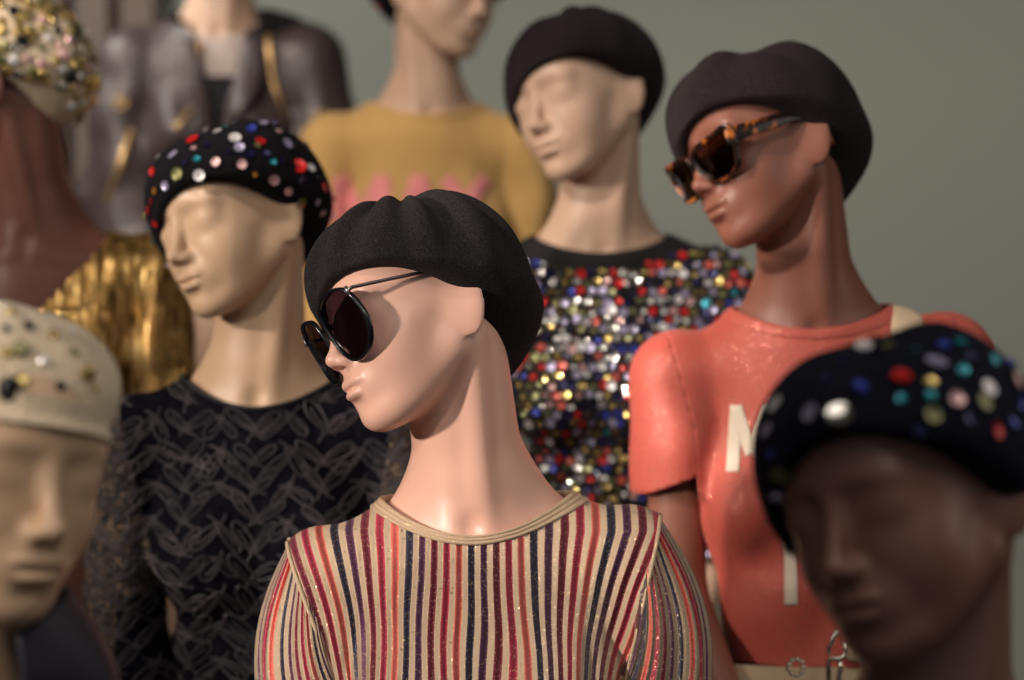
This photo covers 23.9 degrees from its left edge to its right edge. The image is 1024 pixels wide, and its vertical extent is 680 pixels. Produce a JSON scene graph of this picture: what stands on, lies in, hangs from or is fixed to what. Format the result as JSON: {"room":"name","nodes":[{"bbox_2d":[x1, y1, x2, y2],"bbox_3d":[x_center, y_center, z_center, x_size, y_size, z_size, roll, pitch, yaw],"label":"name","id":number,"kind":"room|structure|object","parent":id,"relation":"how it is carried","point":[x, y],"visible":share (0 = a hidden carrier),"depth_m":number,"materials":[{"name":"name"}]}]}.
{"room":"clothing store","nodes":[
{"label":"clothing store","id":0,"kind":"room"},
{"bbox_2d":[159,0,1023,679],"bbox_3d":[0.000,0.000,6.275,7.000,3.600,0.150,0,0,0],"label":"wall","id":1,"kind":"structure","parent":0,"point":[935,215],"depth_m":6.20,"materials":[{"name":"grey paint"}]},
{"bbox_2d":[53,0,158,187],"bbox_3d":[-1.752,0.100,6.149,1.695,3.400,0.099,0,0,0],"label":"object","id":2,"kind":"structure","parent":1,"relation":"attached to","point":[100,18],"depth_m":6.10,"materials":[{"name":"grey"}]},
{"bbox_3d":[0.000,1.850,2.425,7.300,0.100,7.850,0,0,0],"label":"floor","id":3,"kind":"structure","parent":0,"visible":0},
{"bbox_3d":[-0.528,1.354,4.372,0.480,0.892,0.400,0,0,0],"label":"trim","id":4,"kind":"structure","parent":3,"relation":"on","visible":0},
{"bbox_2d":[167,0,258,639],"bbox_3d":[-0.532,0.018,4.359,0.368,1.780,0.345,0,0,36],"label":"mannequin","id":5,"kind":"object","parent":4,"relation":"on","point":[209,18],"visible":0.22,"depth_m":4.32},
{"bbox_2d":[74,8,355,233],"bbox_3d":[-0.525,-0.372,4.365,0.544,0.455,0.266,0,0,0],"label":"leather jacket","id":6,"kind":"object","parent":5,"relation":"on","point":[291,71],"visible":0.41,"depth_m":4.31,"materials":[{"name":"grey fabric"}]},
{"bbox_2d":[197,33,244,126],"bbox_3d":[-0.528,-0.419,4.382,0.339,0.308,0.199,0,0,0],"label":"white tee","id":7,"kind":"object","parent":5,"relation":"attached to","point":[219,55],"visible":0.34,"depth_m":4.31,"materials":[{"name":"white fabric"}]},
{"bbox_2d":[205,76,234,126],"bbox_3d":[-0.523,-0.368,4.307,0.140,0.205,0.048,0,0,0],"label":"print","id":8,"kind":"object","parent":7,"relation":"attached to","point":[218,87],"depth_m":4.30},
{"bbox_3d":[0.314,1.791,1.782,0.480,0.018,0.400,0,0,0],"label":"trim","id":9,"kind":"structure","parent":3,"relation":"on","visible":0},
{"bbox_2d":[781,437,1023,679],"bbox_3d":[0.310,0.892,1.769,0.368,1.780,0.345,0,0,36],"label":"mannequin","id":10,"kind":"object","parent":9,"relation":"on","point":[908,554],"visible":0.62,"depth_m":1.69},
{"bbox_2d":[752,321,1023,560],"bbox_3d":[0.291,0.098,1.768,0.252,0.222,0.200,0,0,-43],"label":"beret","id":11,"kind":"object","parent":10,"relation":"on","point":[942,388],"visible":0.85,"depth_m":1.69,"materials":[{"name":"fabric"}]},
{"bbox_3d":[-0.420,1.779,1.819,0.480,0.043,0.400,0,0,0],"label":"trim","id":12,"kind":"structure","parent":3,"relation":"on","visible":0},
{"bbox_2d":[0,375,106,679],"bbox_3d":[-0.427,0.867,1.805,0.362,1.781,0.344,0,0,33],"label":"mannequin","id":13,"kind":"object","parent":12,"relation":"on","point":[50,476],"visible":0.66,"depth_m":1.73},
{"bbox_2d":[0,300,121,445],"bbox_3d":[-0.391,0.035,1.804,0.207,0.144,0.184,0,0,31],"label":"beret","id":14,"kind":"object","parent":13,"relation":"on","point":[32,341],"visible":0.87,"depth_m":1.75,"materials":[{"name":"beige fabric"}]},
{"bbox_2d":[15,585,119,679],"bbox_3d":[-0.416,0.428,1.827,0.479,0.475,0.218,0,0,-6],"label":"jacket","id":15,"kind":"object","parent":13,"relation":"on","point":[66,643],"visible":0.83,"depth_m":1.80,"materials":[{"name":"black fabric"}]},
{"bbox_3d":[-0.040,1.721,2.442,0.480,0.159,0.400,0,0,0],"label":"trim","id":16,"kind":"structure","parent":3,"relation":"on","visible":0},
{"bbox_2d":[325,266,563,534],"bbox_3d":[-0.023,0.751,2.422,0.422,1.780,0.340,0,0,0],"label":"mannequin","id":17,"kind":"object","parent":16,"relation":"on","point":[435,365],"visible":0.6,"depth_m":2.38},
{"bbox_2d":[300,271,425,386],"bbox_3d":[-0.127,-0.011,2.404,0.151,0.116,0.158,0,0,-23],"label":"sunglasses","id":18,"kind":"object","parent":17,"relation":"on","point":[343,317],"visible":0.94,"depth_m":2.34,"materials":[{"name":"black plastic"}]},
{"bbox_2d":[304,189,543,375],"bbox_3d":[-0.085,-0.036,2.427,0.223,0.228,0.222,0,0,27],"label":"beret","id":19,"kind":"object","parent":17,"relation":"on","point":[454,238],"visible":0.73,"depth_m":2.36,"materials":[{"name":"black fabric"}]},
{"bbox_2d":[254,490,712,679],"bbox_3d":[-0.023,0.352,2.452,0.478,0.425,0.203,0,0,2],"label":"striped sweater","id":20,"kind":"object","parent":17,"relation":"on","point":[583,588],"visible":0.94,"depth_m":2.40,"materials":[{"name":"multicoloured fabric"}]},
{"bbox_3d":[0.347,1.623,2.822,0.480,0.354,0.400,0,0,0],"label":"trim","id":21,"kind":"structure","parent":3,"relation":"on","visible":0},
{"bbox_2d":[647,105,883,679],"bbox_3d":[0.364,0.556,2.802,0.422,1.780,0.340,0,0,0],"label":"mannequin","id":22,"kind":"object","parent":21,"relation":"on","point":[785,199],"visible":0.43,"depth_m":2.76},
{"bbox_2d":[664,111,833,203],"bbox_3d":[0.265,-0.208,2.787,0.151,0.102,0.163,0,0,-24],"label":"sunglasses","id":23,"kind":"object","parent":22,"relation":"on","point":[717,157],"visible":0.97,"depth_m":2.72,"materials":[{"name":"brown plastic"}]},
{"bbox_2d":[665,40,872,201],"bbox_3d":[0.305,-0.233,2.806,0.244,0.228,0.206,0,0,-45],"label":"beret","id":24,"kind":"object","parent":22,"relation":"on","point":[796,78],"visible":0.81,"depth_m":2.73,"materials":[{"name":"grey fabric"}]},
{"bbox_2d":[785,657,806,676],"bbox_3d":[0.317,0.364,2.692,0.024,0.023,0.008,0,0,0],"label":"ring","id":25,"kind":"object","parent":22,"relation":"attached to","point":[799,673],"visible":1,"depth_m":2.69,"materials":[{"name":"silver metal"}]},
{"bbox_2d":[629,303,992,667],"bbox_3d":[0.363,0.159,2.834,0.453,0.430,0.213,0,0,0],"label":"t-shirt","id":26,"kind":"object","parent":22,"relation":"attached to","point":[697,398],"visible":0.44,"depth_m":2.78,"materials":[{"name":"red fabric"}]},
{"bbox_2d":[732,303,922,679],"bbox_3d":[0.347,0.651,2.846,0.378,1.389,0.242,0,0,0],"label":"handbag","id":27,"kind":"object","parent":22,"relation":"hanging from","point":[902,317],"visible":0.21,"depth_m":2.75,"materials":[{"name":"white leather"}]},
{"bbox_2d":[825,630,848,679],"bbox_3d":[0.362,0.357,2.692,0.026,0.070,0.006,0,0,0],"label":"chain","id":28,"kind":"object","parent":22,"relation":"hanging from","point":[836,633],"visible":0.95,"depth_m":2.69,"materials":[{"name":"silver metal"}]},
{"bbox_3d":[-0.304,1.663,2.922,0.480,0.275,0.400,0,0,0],"label":"trim","id":29,"kind":"structure","parent":3,"relation":"on","visible":0},
{"bbox_2d":[161,182,328,406],"bbox_3d":[-0.308,0.635,2.909,0.368,1.780,0.345,0,0,36],"label":"mannequin","id":30,"kind":"object","parent":29,"relation":"on","point":[235,253],"visible":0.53,"depth_m":2.85},
{"bbox_2d":[143,119,335,268],"bbox_3d":[-0.327,-0.144,2.908,0.215,0.242,0.233,0,0,16],"label":"beret","id":31,"kind":"object","parent":30,"relation":"on","point":[265,158],"visible":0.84,"depth_m":2.84,"materials":[{"name":"black fabric"}]},
{"bbox_2d":[81,374,411,679],"bbox_3d":[-0.299,0.245,2.931,0.458,0.418,0.216,0,0,0],"label":"sweater","id":32,"kind":"object","parent":30,"relation":"on","point":[200,496],"visible":0.52,"depth_m":2.87,"materials":[{"name":"black fabric"}]},
{"bbox_3d":[0.119,1.570,3.272,0.480,0.459,0.400,0,0,0],"label":"trim","id":33,"kind":"structure","parent":3,"relation":"on","visible":0},
{"bbox_2d":[515,58,722,631],"bbox_3d":[0.116,0.451,3.259,0.368,1.780,0.345,0,0,36],"label":"mannequin","id":34,"kind":"object","parent":33,"relation":"on","point":[579,117],"visible":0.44,"depth_m":3.20},
{"bbox_2d":[503,5,665,138],"bbox_3d":[0.096,-0.333,3.261,0.228,0.226,0.205,0,0,-42],"label":"beret","id":35,"kind":"object","parent":34,"relation":"on","point":[611,39],"visible":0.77,"depth_m":3.18,"materials":[{"name":"grey fabric"}]},
{"bbox_2d":[511,234,754,560],"bbox_3d":[0.126,0.067,3.274,0.474,0.449,0.235,0,0,0],"label":"sequin top","id":36,"kind":"object","parent":34,"relation":"on","point":[571,387],"visible":0.34,"depth_m":3.21,"materials":[{"name":"multicoloured fabric"}]},
{"bbox_3d":[-0.669,1.559,3.372,0.480,0.482,0.400,0,0,0],"label":"trim","id":37,"kind":"structure","parent":3,"relation":"on","visible":0},
{"bbox_2d":[0,71,108,604],"bbox_3d":[-0.678,0.428,3.358,0.363,1.780,0.344,0,0,39],"label":"mannequin","id":38,"kind":"object","parent":37,"relation":"on","point":[47,234],"visible":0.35,"depth_m":3.32},
{"bbox_2d":[0,0,101,126],"bbox_3d":[-0.700,-0.387,3.358,0.257,0.191,0.218,0,0,30],"label":"beret","id":39,"kind":"object","parent":38,"relation":"on","point":[45,50],"visible":0.93,"depth_m":3.29,"materials":[{"name":"gold"}]},
{"bbox_2d":[39,230,196,394],"bbox_3d":[-0.668,0.049,3.367,0.496,0.436,0.248,0,0,0],"label":"gold top","id":40,"kind":"object","parent":38,"relation":"on","point":[126,295],"visible":0.3,"depth_m":3.33,"materials":[{"name":"gold metal"}]},
{"bbox_3d":[-0.142,1.444,4.019,0.480,0.712,0.400,0,0,0],"label":"trim","id":41,"kind":"structure","parent":3,"relation":"on","visible":0},
{"bbox_2d":[376,0,524,444],"bbox_3d":[-0.149,0.198,4.005,0.362,1.781,0.344,0,0,33],"label":"mannequin","id":42,"kind":"object","parent":41,"relation":"on","point":[432,37],"visible":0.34,"depth_m":3.97},
{"bbox_2d":[300,101,558,341],"bbox_3d":[-0.144,-0.197,4.028,0.469,0.427,0.216,0,0,-6],"label":"sweater","id":43,"kind":"object","parent":42,"relation":"on","point":[373,151],"visible":0.3,"depth_m":3.97,"materials":[{"name":"yellow fabric"}]},
{"bbox_2d":[371,0,498,25],"bbox_3d":[-0.122,-0.606,4.007,0.247,0.196,0.231,0,0,11],"label":"beret","id":44,"kind":"object","parent":42,"relation":"on","point":[388,9],"visible":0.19,"depth_m":4.01,"materials":[{"name":"fabric"}]}
]}

